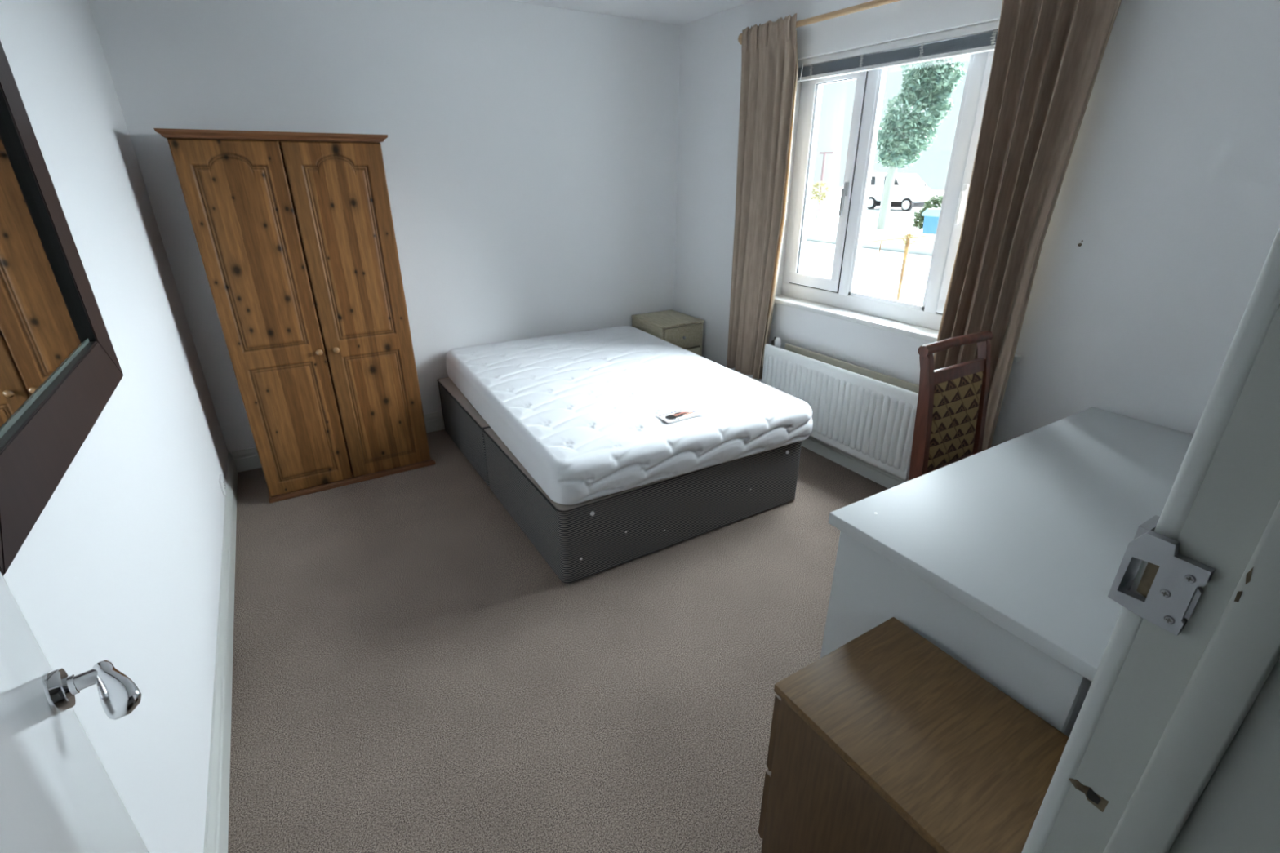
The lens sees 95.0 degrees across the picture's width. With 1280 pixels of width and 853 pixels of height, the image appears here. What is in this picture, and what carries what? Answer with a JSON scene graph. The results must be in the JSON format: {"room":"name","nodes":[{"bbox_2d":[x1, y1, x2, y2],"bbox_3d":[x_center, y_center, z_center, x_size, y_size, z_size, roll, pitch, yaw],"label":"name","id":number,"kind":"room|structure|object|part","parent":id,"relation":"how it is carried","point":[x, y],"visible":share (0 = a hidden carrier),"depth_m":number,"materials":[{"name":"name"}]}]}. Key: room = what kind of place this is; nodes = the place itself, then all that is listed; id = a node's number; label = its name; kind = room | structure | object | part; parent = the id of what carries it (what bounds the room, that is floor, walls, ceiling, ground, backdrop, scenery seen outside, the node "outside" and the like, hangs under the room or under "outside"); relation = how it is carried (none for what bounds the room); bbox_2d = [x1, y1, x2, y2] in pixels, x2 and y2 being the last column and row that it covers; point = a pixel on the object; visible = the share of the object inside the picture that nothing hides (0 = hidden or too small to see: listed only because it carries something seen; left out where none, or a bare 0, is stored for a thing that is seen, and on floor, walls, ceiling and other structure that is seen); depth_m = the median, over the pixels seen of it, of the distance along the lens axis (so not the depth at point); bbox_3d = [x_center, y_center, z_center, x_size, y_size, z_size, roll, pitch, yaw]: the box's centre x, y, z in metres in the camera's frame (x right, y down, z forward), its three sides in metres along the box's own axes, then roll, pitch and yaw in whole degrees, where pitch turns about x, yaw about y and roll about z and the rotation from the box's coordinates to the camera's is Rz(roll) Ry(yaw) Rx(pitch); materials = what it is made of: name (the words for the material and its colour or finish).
{"room":"bedroom","nodes":[
{"label":"bedroom","id":0,"kind":"room"},
{"bbox_2d":[0,0,227,852],"bbox_3d":[-1.394,-0.175,1.382,0.140,2.540,3.780,-14,27,-29],"label":"wall","id":1,"kind":"structure","parent":0,"point":[121,566],"depth_m":1.58,"materials":[{"name":"white paint"}]},
{"bbox_2d":[0,40,123,576],"bbox_3d":[-1.115,-0.392,0.970,0.029,0.934,0.981,-14,27,-29],"label":"wall mirror","id":2,"kind":"object","parent":1,"relation":"attached to","point":[60,368],"visible":0.97,"depth_m":1.15,"materials":[{"name":"black mirror"}]},
{"bbox_3d":[-1.117,-0.391,0.969,0.004,0.688,0.735,-14,27,-29],"label":"glass","id":3,"kind":"part","parent":2,"relation":"part of","materials":[{"name":"white mirror"}]},
{"bbox_3d":[-1.115,-0.020,1.132,0.029,0.122,0.981,-14,27,-29],"label":"frame rail","id":4,"kind":"part","parent":2,"relation":"part of","materials":[{"name":"brown wood"}]},
{"bbox_2d":[203,452,237,852],"bbox_3d":[-1.360,0.822,1.917,0.017,0.125,3.657,-14,27,-29],"label":"baseboard","id":5,"kind":"structure","parent":1,"relation":"attached to","point":[216,824],"depth_m":1.83,"materials":[{"name":"white paint"}]},
{"bbox_2d":[218,474,226,496],"bbox_3d":[-2.014,0.283,2.835,0.011,0.082,0.080,-14,27,-29],"label":"wall socket","id":6,"kind":"object","parent":1,"relation":"attached to","point":[221,481],"visible":1,"depth_m":2.81,"materials":[{"name":"white plastic"}]},
{"bbox_2d":[87,0,679,457],"bbox_3d":[-1.025,-1.183,3.703,3.425,2.540,0.140,-14,27,-29],"label":"wall","id":7,"kind":"structure","parent":0,"point":[530,151],"depth_m":3.43,"materials":[{"name":"white paint"}]},
{"bbox_2d":[231,410,444,472],"bbox_3d":[-1.026,-0.112,4.067,3.009,0.125,0.017,-14,27,-29],"label":"baseboard","id":8,"kind":"structure","parent":7,"relation":"attached to","point":[245,460],"depth_m":3.38,"materials":[{"name":"white paint"}]},
{"bbox_2d":[227,429,888,852],"bbox_3d":[0.032,1.108,1.515,4.250,0.080,5.980,-14,27,-29],"label":"floor","id":9,"kind":"structure","parent":0,"point":[411,673],"depth_m":2.02,"materials":[{"name":"beige carpet"}]},
{"bbox_2d":[153,128,435,502],"bbox_3d":[-1.690,-0.565,3.085,0.877,1.738,0.526,-14,27,-29],"label":"wardrobe","id":10,"kind":"object","parent":9,"relation":"on","point":[295,233],"visible":1,"depth_m":2.84,"materials":[{"name":"brown wood"}]},
{"bbox_3d":[-1.754,-0.444,2.813,0.394,1.673,0.020,-14,27,-29],"label":"door","id":11,"kind":"part","parent":10,"relation":"part of","materials":[{"name":"brown wood"}]},
{"bbox_3d":[-1.691,-1.347,2.746,0.877,0.032,0.524,-14,27,-29],"label":"cornice","id":12,"kind":"part","parent":10,"relation":"part of","materials":[{"name":"brown wood"}]},
{"bbox_3d":[-1.596,-0.370,2.918,0.033,0.033,0.034,-14,27,-29],"label":"knob","id":13,"kind":"part","parent":10,"relation":"part of","materials":[{"name":"brown"}]},
{"bbox_3d":[-1.531,-0.386,2.954,0.033,0.033,0.034,-14,27,-29],"label":"knob","id":14,"kind":"part","parent":10,"relation":"part of","materials":[{"name":"brown"}]},
{"bbox_3d":[-1.405,-0.529,3.010,0.416,1.673,0.020,-14,27,-29],"label":"door","id":15,"kind":"part","parent":10,"relation":"part of","materials":[{"name":"brown wood"}]},
{"bbox_2d":[437,377,489,486],"bbox_3d":[-0.494,-0.123,3.795,1.344,0.363,0.932,-14,27,-29],"label":"base","id":16,"kind":"object","parent":9,"relation":"on","point":[464,425],"visible":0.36,"depth_m":3.40,"materials":[{"name":"fabric"}]},
{"bbox_2d":[482,426,801,582],"bbox_3d":[0.007,0.200,3.050,1.344,0.363,0.966,-14,27,-29],"label":"base","id":17,"kind":"object","parent":9,"relation":"on","point":[583,540],"visible":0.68,"depth_m":2.62,"materials":[{"name":"fabric"}]},
{"bbox_2d":[445,325,813,504],"bbox_3d":[-0.194,-0.222,3.318,1.377,0.192,1.930,-13,27,-27],"label":"mattress","id":18,"kind":"object","parent":17,"relation":"on","point":[567,406],"visible":1,"depth_m":2.81,"materials":[{"name":"white fabric"}]},
{"bbox_2d":[631,310,704,356],"bbox_3d":[0.205,-0.521,4.417,0.363,0.597,0.435,-14,27,-29],"label":"bedside table","id":19,"kind":"object","parent":9,"relation":"on","point":[685,331],"visible":0.44,"depth_m":4.23,"materials":[{"name":"brown wood"}]},
{"bbox_3d":[0.303,-0.636,4.194,0.314,0.163,0.016,-14,27,-29],"label":"drawer","id":20,"kind":"part","parent":19,"relation":"part of","materials":[{"name":"brown wood"}]},
{"bbox_3d":[0.303,-0.478,4.263,0.314,0.163,0.016,-14,27,-29],"label":"drawer","id":21,"kind":"part","parent":19,"relation":"part of","materials":[{"name":"brown wood"}]},
{"bbox_2d":[758,617,1068,852],"bbox_3d":[0.587,0.855,1.292,0.400,0.563,0.484,-14,27,-29],"label":"wooden cabinet","id":22,"kind":"object","parent":9,"relation":"on","point":[885,742],"visible":0.81,"depth_m":1.18,"materials":[{"name":"brown wood"}]},
{"bbox_3d":[0.465,0.888,1.522,0.382,0.234,0.018,-14,27,-29],"label":"drawer","id":23,"kind":"part","parent":22,"relation":"part of","materials":[{"name":"brown wood"}]},
{"bbox_3d":[0.465,0.662,1.425,0.382,0.234,0.018,-14,27,-29],"label":"drawer","id":24,"kind":"part","parent":22,"relation":"part of","materials":[{"name":"brown wood"}]},
{"bbox_3d":[0.434,0.906,1.202,0.018,0.541,0.462,-14,27,-29],"label":"panel","id":25,"kind":"part","parent":22,"relation":"part of","materials":[{"name":"brown wood"}]},
{"bbox_2d":[908,330,992,480],"bbox_3d":[1.345,0.193,2.275,0.424,0.993,0.521,-14,27,-29],"label":"chair","id":26,"kind":"object","parent":9,"relation":"on","point":[951,412],"visible":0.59,"depth_m":2.30,"materials":[{"name":"red wood"}]},
{"bbox_3d":[1.086,0.169,2.332,0.032,0.992,0.129,-14,27,-29],"label":"leg","id":27,"kind":"part","parent":26,"relation":"part of","materials":[{"name":"red wood"}]},
{"bbox_3d":[1.259,0.159,2.413,0.350,0.035,0.027,-14,27,-29],"label":"rail","id":28,"kind":"part","parent":26,"relation":"part of","materials":[{"name":"red wood"}]},
{"bbox_3d":[1.222,-0.323,2.269,0.424,0.042,0.049,-14,27,-29],"label":"rail","id":29,"kind":"part","parent":26,"relation":"part of","materials":[{"name":"red wood"}]},
{"bbox_3d":[1.236,-0.215,2.291,0.350,0.046,0.031,-14,27,-29],"label":"cross rail","id":30,"kind":"part","parent":26,"relation":"part of","materials":[{"name":"red wood"}]},
{"bbox_3d":[1.406,0.090,2.513,0.032,0.992,0.129,-14,27,-29],"label":"leg","id":31,"kind":"part","parent":26,"relation":"part of","materials":[{"name":"red wood"}]},
{"bbox_2d":[820,407,1193,737],"bbox_3d":[1.334,0.546,1.778,1.470,0.743,0.762,-14,27,-29],"label":"desk","id":32,"kind":"object","parent":9,"relation":"on","point":[1006,557],"visible":0.59,"depth_m":1.49,"materials":[{"name":"grey laminate"}]},
{"bbox_3d":[0.706,0.687,1.497,0.020,0.708,0.590,-14,27,-29],"label":"panel","id":33,"kind":"part","parent":32,"relation":"part of","materials":[{"name":"grey laminate"}]},
{"bbox_3d":[1.444,0.516,1.576,1.384,0.458,0.016,-14,27,-29],"label":"modesty panel","id":34,"kind":"part","parent":32,"relation":"part of","materials":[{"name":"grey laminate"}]},
{"bbox_2d":[509,0,755,25],"bbox_3d":[0.094,-1.283,0.595,4.470,0.120,6.100,-14,27,-29],"label":"ceiling","id":35,"kind":"structure","parent":0,"point":[678,12],"depth_m":3.42,"materials":[{"name":"white paint"}]},
{"bbox_2d":[673,0,1279,476],"bbox_3d":[1.359,-0.851,2.939,0.242,2.540,3.780,-14,27,-29],"label":"wall","id":36,"kind":"structure","parent":0,"point":[1164,224],"depth_m":2.12,"materials":[{"name":"white paint"}]},
{"bbox_2d":[737,0,901,44],"bbox_3d":[1.122,-1.859,2.560,0.107,0.059,2.024,-14,27,-29],"label":"pole","id":37,"kind":"object","parent":36,"relation":"attached to","point":[874,3],"visible":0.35,"depth_m":2.76,"materials":[{"name":"brown wood"}]},
{"bbox_2d":[726,13,798,379],"bbox_3d":[0.710,-1.241,3.487,0.094,1.959,0.430,-14,27,-29],"label":"curtain","id":38,"kind":"object","parent":37,"relation":"hanging from","point":[769,54],"visible":1,"depth_m":3.39,"materials":[{"name":"beige fabric"}]},
{"bbox_3d":[1.100,-1.856,2.546,0.027,0.027,1.960,-14,27,-29],"label":"rod","id":39,"kind":"part","parent":37,"relation":"part of","materials":[{"name":"brown wood"}]},
{"bbox_2d":[933,0,1121,451],"bbox_3d":[1.475,-0.751,2.357,0.103,1.959,0.411,-14,27,-29],"label":"curtain","id":40,"kind":"object","parent":37,"relation":"hanging from","point":[1048,55],"visible":0.78,"depth_m":2.26,"materials":[{"name":"beige fabric"}]},
{"bbox_2d":[761,337,919,480],"bbox_3d":[1.097,-0.080,3.332,0.150,0.652,1.095,-14,27,-29],"label":"radiator","id":41,"kind":"object","parent":36,"relation":"attached to","point":[868,415],"visible":0.74,"depth_m":3.14,"materials":[{"name":"white metal"}]},
{"bbox_3d":[1.161,-0.134,3.297,0.018,0.449,1.010,-14,27,-29],"label":"panel","id":42,"kind":"part","parent":41,"relation":"part of","materials":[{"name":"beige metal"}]},
{"bbox_2d":[801,435,909,488],"bbox_3d":[1.218,0.196,3.377,0.017,0.110,3.657,-14,27,-29],"label":"baseboard","id":43,"kind":"structure","parent":36,"relation":"attached to","point":[886,479],"depth_m":3.36,"materials":[{"name":"white paint"}]},
{"bbox_2d":[773,50,1021,362],"bbox_3d":[1.258,-1.142,2.870,0.187,1.292,1.555,-14,27,-29],"label":"window","id":44,"kind":"structure","parent":36,"relation":"in","point":[835,296],"depth_m":3.06,"materials":[{"name":"white plastic"}]},
{"bbox_3d":[1.043,-1.344,3.272,0.062,1.114,0.377,-14,27,-29],"label":"sash","id":45,"kind":"part","parent":44,"relation":"part of","materials":[{"name":"white plastic"}]},
{"bbox_3d":[1.090,-1.220,3.147,0.030,0.170,0.024,-14,27,-29],"label":"sash handle","id":46,"kind":"part","parent":44,"relation":"part of","materials":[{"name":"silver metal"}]},
{"bbox_3d":[1.307,-1.171,2.903,0.060,1.265,1.475,-14,27,-29],"label":"frame","id":47,"kind":"part","parent":44,"relation":"part of","materials":[{"name":"white plastic"}]},
{"bbox_3d":[1.237,-0.557,3.110,0.137,0.028,1.555,-14,27,-29],"label":"sill","id":48,"kind":"part","parent":44,"relation":"part of","materials":[{"name":"white paint"}]},
{"bbox_2d":[796,20,999,82],"bbox_3d":[1.235,-1.687,2.631,0.046,0.099,1.455,-14,27,-29],"label":"blind","id":49,"kind":"object","parent":44,"relation":"attached to","point":[981,37],"visible":0.62,"depth_m":2.66,"materials":[{"name":"white plastic"}]},
{"bbox_3d":[0.904,-1.877,3.099,0.004,0.065,0.022,-14,27,-29],"label":"ladder cord","id":50,"kind":"part","parent":49,"relation":"part of","materials":[{"name":"white fabric"}]},
{"bbox_3d":[1.073,-1.768,2.847,0.004,0.065,0.021,-14,27,-29],"label":"ladder cord","id":51,"kind":"part","parent":49,"relation":"part of","materials":[{"name":"white fabric"}]},
{"bbox_3d":[1.238,-1.650,2.648,0.033,0.016,1.449,-14,27,-29],"label":"rail","id":52,"kind":"part","parent":49,"relation":"part of","materials":[{"name":"white plastic"}]},
{"bbox_3d":[1.243,-1.658,2.594,0.004,0.065,0.023,-14,27,-29],"label":"ladder cord","id":53,"kind":"part","parent":49,"relation":"part of","materials":[{"name":"white fabric"}]},
{"bbox_3d":[1.412,-1.549,2.344,0.004,0.065,0.023,-14,27,-29],"label":"ladder cord","id":54,"kind":"part","parent":49,"relation":"part of","materials":[{"name":"white fabric"}]},
{"bbox_3d":[1.438,-0.995,2.629,0.030,0.170,0.024,-14,27,-29],"label":"sash handle","id":55,"kind":"part","parent":44,"relation":"part of","materials":[{"name":"white plastic"}]},
{"bbox_3d":[1.558,-1.011,2.507,0.062,1.114,0.357,-14,27,-29],"label":"sash","id":56,"kind":"part","parent":44,"relation":"part of","materials":[{"name":"white plastic"}]},
{"bbox_3d":[0.921,0.112,0.721,3.045,2.540,0.122,-14,27,-29],"label":"wall","id":57,"kind":"structure","parent":0,"visible":0},
{"bbox_2d":[0,571,149,852],"bbox_3d":[-0.476,0.403,0.487,0.119,2.020,0.753,-20,30,-38],"label":"door","id":58,"kind":"structure","parent":57,"relation":"in","point":[57,795],"depth_m":0.65,"materials":[{"name":"white paint"}]},
{"bbox_3d":[-0.698,0.317,0.705,0.016,0.051,0.051,-20,30,-38],"label":"handle","id":59,"kind":"part","parent":58,"relation":"part of","materials":[{"name":"silver metal"}]},
{"bbox_3d":[-0.649,0.325,0.723,0.074,0.053,0.034,13,27,28],"label":"lever","id":60,"kind":"part","parent":58,"relation":"part of","materials":[{"name":"silver metal"}]},
{"bbox_2d":[1021,226,1279,852],"bbox_3d":[0.461,0.357,0.502,0.084,2.105,0.178,-14,27,-29],"label":"trim","id":61,"kind":"structure","parent":57,"relation":"attached to","point":[1172,745],"depth_m":0.43,"materials":[{"name":"paint"}]},
{"bbox_2d":[1107,515,1215,635],"bbox_3d":[0.407,0.114,0.453,0.040,0.069,0.048,-14,27,-29],"label":"keep","id":62,"kind":"object","parent":57,"relation":"attached to","point":[1175,591],"visible":0.98,"depth_m":0.44,"materials":[{"name":"grey metal"}]},
{"label":"outside","id":63,"kind":"structure","parent":0,"visible":0},
{"bbox_2d":[803,186,944,305],"bbox_3d":[20.515,-12.492,33.984,67.130,0.100,120.000,-14,27,-29],"label":"ground","id":64,"kind":"structure","parent":63,"point":[819,255],"depth_m":14.57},
{"bbox_2d":[810,180,829,218],"bbox_3d":[8.350,-10.592,27.397,0.885,1.663,1.038,-14,27,-29],"label":"tree","id":65,"kind":"object","parent":64,"relation":"on","point":[824,194],"visible":0.94,"depth_m":27.13,"materials":[{"name":"beige plant"}]},
{"bbox_3d":[8.334,-10.358,27.503,0.092,1.150,0.092,-4,24,-8],"label":"stem","id":66,"kind":"part","parent":65,"relation":"part of","materials":[{"name":"grey plant"}]},
{"bbox_2d":[817,151,834,215],"bbox_3d":[8.993,-11.878,28.793,0.148,2.910,0.850,-14,27,-29],"label":"post","id":67,"kind":"object","parent":64,"relation":"on","point":[824,153],"visible":0.7,"depth_m":28.56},
{"bbox_2d":[806,222,935,255],"bbox_3d":[5.452,-6.306,18.987,0.200,0.500,11.800,-14,27,-29],"label":"wall","id":68,"kind":"structure","parent":64,"relation":"on","point":[815,232],"depth_m":16.68,"materials":[{"name":"white"}]},
{"bbox_2d":[862,232,935,301],"bbox_3d":[4.301,-2.595,9.652,2.701,1.131,0.227,-14,27,-29],"label":"railing","id":69,"kind":"object","parent":64,"relation":"on","point":[908,236],"visible":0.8,"depth_m":9.53,"materials":[{"name":"yellow metal"}]},
{"bbox_3d":[3.756,-2.421,9.340,0.015,1.060,0.015,16,28,32],"label":"post","id":70,"kind":"part","parent":69,"relation":"part of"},
{"bbox_3d":[4.300,-3.040,9.460,2.701,0.028,0.028,-15,27,-30],"label":"rail","id":71,"kind":"part","parent":69,"relation":"part of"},
{"bbox_3d":[4.341,-2.597,9.683,0.059,1.110,0.059,-4,24,-8],"label":"post","id":72,"kind":"part","parent":69,"relation":"part of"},
{"bbox_2d":[866,173,933,211],"bbox_3d":[14.899,-13.609,33.957,1.850,1.966,3.360,-14,27,-29],"label":"van","id":73,"kind":"object","parent":64,"relation":"on","point":[909,191],"visible":0.78,"depth_m":33.08,"materials":[{"name":"white paint"}]},
{"bbox_2d":[875,56,966,230],"bbox_3d":[9.476,-9.921,20.486,2.043,6.039,2.882,-14,27,-29],"label":"street tree","id":74,"kind":"object","parent":64,"relation":"on","point":[939,77],"visible":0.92,"depth_m":19.83,"materials":[{"name":"green plant"}]},
{"bbox_3d":[9.476,-10.895,20.063,2.043,3.915,2.882,-14,27,-29],"label":"crown","id":75,"kind":"part","parent":74,"relation":"part of","materials":[{"name":"green plant"}]},
{"bbox_2d":[911,193,943,231],"bbox_3d":[9.734,-6.927,19.248,1.105,1.432,1.520,-14,27,-29],"label":"hedge","id":76,"kind":"object","parent":64,"relation":"on","point":[936,201],"visible":0.27,"depth_m":19.23,"materials":[{"name":"green plant"}]},
{"bbox_2d":[921,208,940,234],"bbox_3d":[8.725,-5.802,17.138,0.780,1.050,0.720,-14,27,-29],"label":"wheelie bin","id":77,"kind":"object","parent":64,"relation":"on","point":[931,215],"visible":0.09,"depth_m":16.94,"materials":[{"name":"blue plastic"}]},
{"bbox_3d":[8.673,-6.179,16.940,0.660,0.200,0.720,-14,27,-29],"label":"lid","id":78,"kind":"part","parent":77,"relation":"part of","materials":[{"name":"blue plastic"}]}
]}

